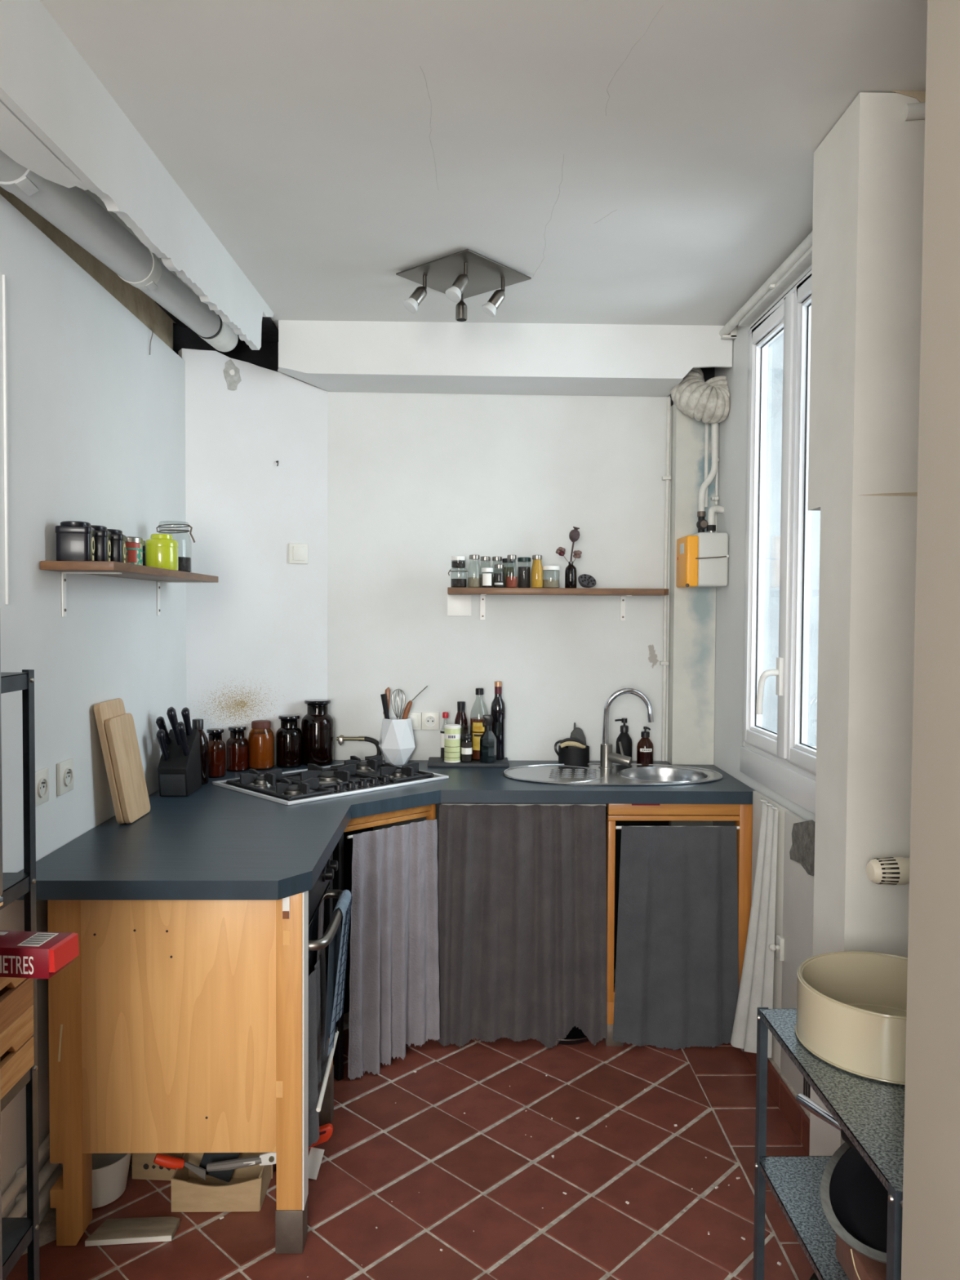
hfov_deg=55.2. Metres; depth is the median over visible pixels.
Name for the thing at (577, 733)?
mitt
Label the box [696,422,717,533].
gas pipe
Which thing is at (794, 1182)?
shelf
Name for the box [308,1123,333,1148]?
saw
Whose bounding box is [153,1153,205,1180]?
scraper
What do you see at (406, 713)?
sharpening steel
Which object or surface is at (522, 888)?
curtain
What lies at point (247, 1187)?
wooden box
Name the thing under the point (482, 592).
wall shelf
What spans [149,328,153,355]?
cord
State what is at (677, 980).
curtain
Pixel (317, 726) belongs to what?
apothecary jar
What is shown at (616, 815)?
base cabinet
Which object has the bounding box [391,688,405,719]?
whisk
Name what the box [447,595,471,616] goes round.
blank plate
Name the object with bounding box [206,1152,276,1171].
cutter
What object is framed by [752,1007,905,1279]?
metal rack
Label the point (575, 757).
pot
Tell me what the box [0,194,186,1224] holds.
wall
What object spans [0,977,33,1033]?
wooden crate
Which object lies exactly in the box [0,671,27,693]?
shelf
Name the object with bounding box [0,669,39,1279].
metal rack
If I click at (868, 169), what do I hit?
wall pillar
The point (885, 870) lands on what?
radiator valve
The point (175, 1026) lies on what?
base cabinet
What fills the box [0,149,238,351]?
drain pipe
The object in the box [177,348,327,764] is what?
wall
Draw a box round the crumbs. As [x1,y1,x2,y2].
[219,1068,781,1277]
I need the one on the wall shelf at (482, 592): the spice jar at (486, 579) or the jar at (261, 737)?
the spice jar at (486, 579)
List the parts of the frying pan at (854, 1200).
handle, handle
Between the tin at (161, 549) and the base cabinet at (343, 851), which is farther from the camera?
the base cabinet at (343, 851)
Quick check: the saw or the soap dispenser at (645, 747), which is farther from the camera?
the soap dispenser at (645, 747)
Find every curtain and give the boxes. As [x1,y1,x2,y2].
[308,947,329,1146]
[346,819,439,1079]
[435,804,607,1048]
[612,826,739,1049]
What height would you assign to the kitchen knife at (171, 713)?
0.135 m
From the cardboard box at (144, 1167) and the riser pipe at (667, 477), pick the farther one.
the riser pipe at (667, 477)
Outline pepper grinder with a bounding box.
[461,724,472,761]
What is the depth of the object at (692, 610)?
3.76 m
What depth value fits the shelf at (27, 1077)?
1.69 m
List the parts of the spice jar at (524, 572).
lid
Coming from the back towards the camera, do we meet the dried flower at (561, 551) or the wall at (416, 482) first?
the wall at (416, 482)
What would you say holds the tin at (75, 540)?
on the wall shelf at (113, 569)
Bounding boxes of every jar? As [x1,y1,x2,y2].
[155,520,195,572]
[206,728,226,777]
[226,725,248,771]
[248,720,274,770]
[275,714,302,768]
[301,698,333,765]
[448,568,467,587]
[451,555,466,568]
[467,555,480,587]
[479,555,490,587]
[481,567,493,587]
[490,556,502,587]
[493,564,504,587]
[502,558,515,587]
[505,555,517,587]
[517,557,530,587]
[530,555,543,587]
[542,565,559,587]
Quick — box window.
[738,245,820,814]
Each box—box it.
[0,930,79,978]
[132,1152,184,1180]
[171,1152,272,1212]
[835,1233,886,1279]
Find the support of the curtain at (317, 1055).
hanging from the oven
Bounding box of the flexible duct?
[669,368,729,423]
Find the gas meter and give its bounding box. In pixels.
[675,532,728,587]
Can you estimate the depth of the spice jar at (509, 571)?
3.77 m
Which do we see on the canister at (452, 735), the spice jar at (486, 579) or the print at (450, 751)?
the print at (450, 751)
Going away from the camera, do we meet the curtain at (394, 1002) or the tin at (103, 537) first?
the tin at (103, 537)
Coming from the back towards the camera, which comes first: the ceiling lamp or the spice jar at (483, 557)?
the spice jar at (483, 557)
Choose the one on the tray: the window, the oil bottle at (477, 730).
the oil bottle at (477, 730)
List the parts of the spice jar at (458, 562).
lid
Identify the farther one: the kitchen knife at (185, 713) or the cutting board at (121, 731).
the kitchen knife at (185, 713)
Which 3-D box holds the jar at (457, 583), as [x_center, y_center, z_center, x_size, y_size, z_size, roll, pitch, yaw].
[-0.085,-0.249,3.693,0.073,0.078,0.073,1,2,28]
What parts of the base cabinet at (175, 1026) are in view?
leg, panel, leg, leg, leg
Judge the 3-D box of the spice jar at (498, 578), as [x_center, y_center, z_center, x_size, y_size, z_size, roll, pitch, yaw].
[0.076,-0.256,3.681,0.045,0.094,0.045,0,2,-1]
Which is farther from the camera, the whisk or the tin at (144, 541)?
the whisk
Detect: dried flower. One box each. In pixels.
[555,546,568,561]
[573,550,582,560]
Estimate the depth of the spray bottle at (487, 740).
3.69 m
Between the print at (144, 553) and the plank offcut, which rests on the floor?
the plank offcut
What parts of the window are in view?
sash, handle, sill panel, sash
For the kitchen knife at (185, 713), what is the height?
0.102 m
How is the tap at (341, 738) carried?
attached to the wall at (416, 482)
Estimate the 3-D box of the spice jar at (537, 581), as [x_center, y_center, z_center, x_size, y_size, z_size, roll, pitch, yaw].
[0.229,-0.275,3.688,0.051,0.132,0.051,0,2,-1]
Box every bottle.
[191,718,208,784]
[440,711,448,759]
[454,701,467,759]
[470,688,487,759]
[480,714,496,763]
[490,680,505,759]
[564,561,576,587]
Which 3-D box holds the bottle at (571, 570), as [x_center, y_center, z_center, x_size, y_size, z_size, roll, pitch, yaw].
[0.365,-0.261,3.692,0.047,0.107,0.047,0,2,-1]
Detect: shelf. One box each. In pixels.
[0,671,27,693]
[0,872,30,910]
[0,1068,31,1111]
[1,1217,32,1279]
[40,560,218,617]
[447,586,668,621]
[759,1155,848,1279]
[760,1008,905,1191]
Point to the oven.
(322, 931)
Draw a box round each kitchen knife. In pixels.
[155,715,171,745]
[155,728,168,760]
[166,706,181,745]
[176,721,189,755]
[181,706,191,735]
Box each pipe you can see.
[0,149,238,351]
[1,1133,49,1213]
[6,1158,59,1217]
[22,1163,62,1217]
[659,397,671,760]
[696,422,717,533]
[704,422,708,507]
[706,505,724,532]
[711,422,719,505]
[719,231,812,339]
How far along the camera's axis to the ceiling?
2.11 m
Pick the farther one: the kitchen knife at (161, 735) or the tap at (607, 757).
the tap at (607, 757)
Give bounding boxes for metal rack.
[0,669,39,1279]
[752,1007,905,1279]
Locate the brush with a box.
[559,737,585,748]
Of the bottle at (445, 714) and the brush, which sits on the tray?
the bottle at (445, 714)
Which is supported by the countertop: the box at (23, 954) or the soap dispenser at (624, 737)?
the soap dispenser at (624, 737)
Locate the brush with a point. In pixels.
(567, 741)
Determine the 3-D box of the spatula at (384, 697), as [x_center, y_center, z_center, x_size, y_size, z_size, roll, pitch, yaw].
[-0.370,0.347,3.742,0.072,0.258,0.024,0,2,-1]
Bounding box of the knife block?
[157,728,201,796]
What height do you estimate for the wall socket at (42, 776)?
0.085 m
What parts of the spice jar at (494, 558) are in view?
lid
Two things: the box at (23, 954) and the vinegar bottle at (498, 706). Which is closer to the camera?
the box at (23, 954)
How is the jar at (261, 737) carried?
on the countertop
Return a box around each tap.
[336,734,381,760]
[598,688,653,768]
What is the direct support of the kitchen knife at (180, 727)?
in the knife block
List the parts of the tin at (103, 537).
lid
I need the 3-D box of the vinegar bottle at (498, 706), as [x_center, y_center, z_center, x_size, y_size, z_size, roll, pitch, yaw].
[0.074,0.330,3.784,0.061,0.321,0.061,1,2,29]
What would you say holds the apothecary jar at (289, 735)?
on the countertop
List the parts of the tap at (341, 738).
lever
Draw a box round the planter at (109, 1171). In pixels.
[60,1153,131,1208]
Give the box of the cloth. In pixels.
[730,798,777,1057]
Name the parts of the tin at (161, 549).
lid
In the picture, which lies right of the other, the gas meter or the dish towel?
the gas meter
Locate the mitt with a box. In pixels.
[568,722,586,748]
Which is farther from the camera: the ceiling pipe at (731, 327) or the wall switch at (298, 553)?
the wall switch at (298, 553)
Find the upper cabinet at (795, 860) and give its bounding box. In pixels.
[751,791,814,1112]
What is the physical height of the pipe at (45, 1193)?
0.062 m
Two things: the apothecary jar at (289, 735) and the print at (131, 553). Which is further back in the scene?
the apothecary jar at (289, 735)
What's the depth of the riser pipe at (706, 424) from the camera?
3.72 m
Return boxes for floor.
[4,976,814,1279]
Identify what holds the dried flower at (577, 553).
in the bottle at (571, 570)
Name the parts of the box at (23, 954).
barcode panel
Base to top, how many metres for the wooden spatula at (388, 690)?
0.251 m
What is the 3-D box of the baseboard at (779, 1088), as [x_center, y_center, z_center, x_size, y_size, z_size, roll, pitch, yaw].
[0.950,1.412,2.754,0.038,0.100,0.940,0,2,-1]
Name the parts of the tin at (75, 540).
lid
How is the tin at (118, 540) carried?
on the wall shelf at (113, 569)
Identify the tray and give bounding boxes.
[427,756,509,767]
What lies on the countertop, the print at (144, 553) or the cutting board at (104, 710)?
the cutting board at (104, 710)
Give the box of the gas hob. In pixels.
[212,755,448,804]
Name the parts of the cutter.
handle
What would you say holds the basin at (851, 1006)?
on the metal rack at (870, 1112)
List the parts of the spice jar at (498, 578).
lid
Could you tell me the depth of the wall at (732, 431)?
3.52 m
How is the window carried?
in the wall at (732, 431)
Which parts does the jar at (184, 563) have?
lid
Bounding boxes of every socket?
[35,767,48,806]
[57,758,73,795]
[421,711,439,729]
[457,318,466,321]
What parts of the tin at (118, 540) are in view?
lid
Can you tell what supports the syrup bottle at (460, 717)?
on the tray
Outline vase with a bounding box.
[378,716,415,764]
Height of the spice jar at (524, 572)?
0.124 m
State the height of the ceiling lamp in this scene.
0.138 m
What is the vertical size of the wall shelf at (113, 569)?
0.140 m
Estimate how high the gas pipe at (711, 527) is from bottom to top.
0.118 m
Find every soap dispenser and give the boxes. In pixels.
[614,718,631,757]
[636,726,653,764]
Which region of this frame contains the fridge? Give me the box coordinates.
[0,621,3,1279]
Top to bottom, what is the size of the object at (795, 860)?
0.848 m
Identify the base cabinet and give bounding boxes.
[48,852,333,1253]
[333,804,435,1080]
[603,803,752,1046]
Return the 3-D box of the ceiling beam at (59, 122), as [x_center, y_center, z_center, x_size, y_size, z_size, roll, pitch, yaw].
[-0.857,-1.050,1.991,0.123,0.247,2.880,0,2,1]
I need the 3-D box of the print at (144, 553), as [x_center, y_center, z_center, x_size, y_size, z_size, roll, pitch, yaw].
[-1.039,-0.251,2.849,0.026,0.038,0.002,-1,2,-34]
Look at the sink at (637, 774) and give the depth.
3.56 m
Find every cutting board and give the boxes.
[93,697,125,823]
[105,712,150,823]
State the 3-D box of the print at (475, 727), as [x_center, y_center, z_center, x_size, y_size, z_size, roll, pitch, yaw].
[-0.008,0.359,3.742,0.034,0.014,0.004,1,2,7]
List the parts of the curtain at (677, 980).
rod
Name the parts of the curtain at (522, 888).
rod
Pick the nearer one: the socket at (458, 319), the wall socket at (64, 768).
the wall socket at (64, 768)
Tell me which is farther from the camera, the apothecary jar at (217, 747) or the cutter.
the apothecary jar at (217, 747)
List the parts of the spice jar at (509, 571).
lid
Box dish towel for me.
[324,889,352,1056]
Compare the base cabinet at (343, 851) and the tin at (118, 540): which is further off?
the base cabinet at (343, 851)
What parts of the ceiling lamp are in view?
bulb, arm, bulb, plate, arm, bulb, arm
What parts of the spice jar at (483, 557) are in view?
lid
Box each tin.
[55,520,95,560]
[90,524,111,561]
[106,528,126,563]
[125,536,142,565]
[142,540,145,565]
[144,533,178,570]
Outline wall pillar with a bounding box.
[807,90,925,1155]
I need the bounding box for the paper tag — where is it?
[308,1146,324,1179]
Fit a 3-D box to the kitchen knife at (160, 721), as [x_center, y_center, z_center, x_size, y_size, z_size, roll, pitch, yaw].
[-1.070,0.308,3.103,0.029,0.102,0.066,1,2,27]
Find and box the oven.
[308,857,342,1111]
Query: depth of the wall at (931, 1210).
1.15 m
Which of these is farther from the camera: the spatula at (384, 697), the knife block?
the spatula at (384, 697)
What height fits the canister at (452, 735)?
0.149 m
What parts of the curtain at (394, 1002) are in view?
rod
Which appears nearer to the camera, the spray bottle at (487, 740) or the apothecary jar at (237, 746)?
the apothecary jar at (237, 746)
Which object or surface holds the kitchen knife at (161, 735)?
in the knife block
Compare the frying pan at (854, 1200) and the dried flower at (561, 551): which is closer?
the frying pan at (854, 1200)
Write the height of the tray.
0.014 m
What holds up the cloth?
hanging from the window
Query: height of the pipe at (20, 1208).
0.058 m
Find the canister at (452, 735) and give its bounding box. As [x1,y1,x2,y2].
[444,724,461,762]
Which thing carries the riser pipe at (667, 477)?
attached to the wall at (416, 482)
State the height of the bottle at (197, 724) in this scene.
0.231 m
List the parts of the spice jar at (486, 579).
lid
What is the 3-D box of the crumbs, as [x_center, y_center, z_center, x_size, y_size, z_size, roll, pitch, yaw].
[0.014,1.464,2.453,1.622,0.005,1.269,0,2,-1]
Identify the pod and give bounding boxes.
[577,573,595,587]
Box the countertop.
[16,760,755,900]
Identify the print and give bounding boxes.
[127,549,137,562]
[142,552,145,564]
[444,745,461,758]
[474,726,482,729]
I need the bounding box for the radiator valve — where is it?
[866,857,909,884]
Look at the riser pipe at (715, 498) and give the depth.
3.72 m
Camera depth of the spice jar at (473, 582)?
3.66 m
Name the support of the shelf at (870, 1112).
attached to the metal rack at (870, 1112)
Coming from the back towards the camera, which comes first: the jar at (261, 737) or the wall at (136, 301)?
the jar at (261, 737)
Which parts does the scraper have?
handle, blade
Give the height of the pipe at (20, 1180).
0.054 m
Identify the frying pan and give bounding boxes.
[555,1026,588,1044]
[795,1093,888,1263]
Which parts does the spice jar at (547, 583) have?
lid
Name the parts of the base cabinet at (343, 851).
panel, rail, rail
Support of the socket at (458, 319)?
attached to the ceiling lamp
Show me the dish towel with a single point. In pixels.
(337, 960)
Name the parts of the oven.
door, control panel, handle, trim, knob, knob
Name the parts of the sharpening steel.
handle, rod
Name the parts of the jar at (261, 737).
lid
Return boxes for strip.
[2,274,9,604]
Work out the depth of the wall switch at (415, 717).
3.83 m
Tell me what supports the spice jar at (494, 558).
on the wall shelf at (482, 592)
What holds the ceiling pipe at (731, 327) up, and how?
attached to the ceiling
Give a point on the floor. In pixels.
(399, 1133)
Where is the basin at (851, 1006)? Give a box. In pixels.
[795,951,907,1084]
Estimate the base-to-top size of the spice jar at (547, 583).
0.090 m
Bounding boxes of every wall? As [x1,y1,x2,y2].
[0,186,173,350]
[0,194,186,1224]
[155,301,278,372]
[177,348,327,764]
[278,367,671,976]
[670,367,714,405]
[712,265,816,826]
[901,0,959,1279]
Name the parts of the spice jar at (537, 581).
lid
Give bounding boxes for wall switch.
[288,542,307,564]
[407,711,421,729]
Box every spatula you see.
[380,693,390,719]
[382,687,390,716]
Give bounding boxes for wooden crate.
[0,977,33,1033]
[0,1004,34,1099]
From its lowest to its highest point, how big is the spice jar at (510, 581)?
0.132 m
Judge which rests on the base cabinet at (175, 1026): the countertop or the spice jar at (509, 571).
the countertop
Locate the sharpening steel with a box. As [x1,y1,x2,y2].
[401,685,427,719]
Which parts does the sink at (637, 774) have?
bowl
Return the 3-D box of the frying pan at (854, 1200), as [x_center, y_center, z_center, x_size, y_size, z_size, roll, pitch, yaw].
[0.710,0.916,1.595,0.261,0.142,0.417,0,2,-1]
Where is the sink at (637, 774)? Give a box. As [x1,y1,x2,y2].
[502,763,722,785]
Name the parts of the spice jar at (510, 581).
lid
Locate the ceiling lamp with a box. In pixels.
[395,248,531,321]
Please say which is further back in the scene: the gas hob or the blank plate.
the blank plate
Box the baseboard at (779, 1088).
[742,1048,809,1155]
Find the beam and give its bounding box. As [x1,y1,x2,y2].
[277,320,732,396]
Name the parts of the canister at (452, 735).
lid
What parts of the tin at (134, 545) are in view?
lid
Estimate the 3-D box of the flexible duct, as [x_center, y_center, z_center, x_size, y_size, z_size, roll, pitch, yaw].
[0.868,-0.982,3.670,0.204,0.250,0.254,0,2,-1]
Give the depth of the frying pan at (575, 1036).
3.29 m
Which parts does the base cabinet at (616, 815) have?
leg, panel, rail, rail, leg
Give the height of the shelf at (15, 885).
0.030 m
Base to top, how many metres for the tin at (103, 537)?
0.106 m
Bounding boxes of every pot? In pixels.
[554,739,589,765]
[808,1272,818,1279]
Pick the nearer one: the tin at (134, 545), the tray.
the tin at (134, 545)
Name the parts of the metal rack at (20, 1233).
post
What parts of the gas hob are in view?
burner, burner, burner, plate, knob, knob, knob, burner, knob, knob, burner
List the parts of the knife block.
panel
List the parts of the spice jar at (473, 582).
lid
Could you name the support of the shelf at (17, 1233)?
attached to the metal rack at (20, 1233)
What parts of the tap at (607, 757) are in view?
lever, spout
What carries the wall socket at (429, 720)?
attached to the wall at (416, 482)
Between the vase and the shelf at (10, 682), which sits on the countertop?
the vase
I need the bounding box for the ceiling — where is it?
[40,0,927,328]
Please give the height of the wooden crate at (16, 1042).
0.116 m
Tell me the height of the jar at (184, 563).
0.170 m
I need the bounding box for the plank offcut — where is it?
[84,1216,180,1246]
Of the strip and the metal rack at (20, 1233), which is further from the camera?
the strip
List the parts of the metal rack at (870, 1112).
post, post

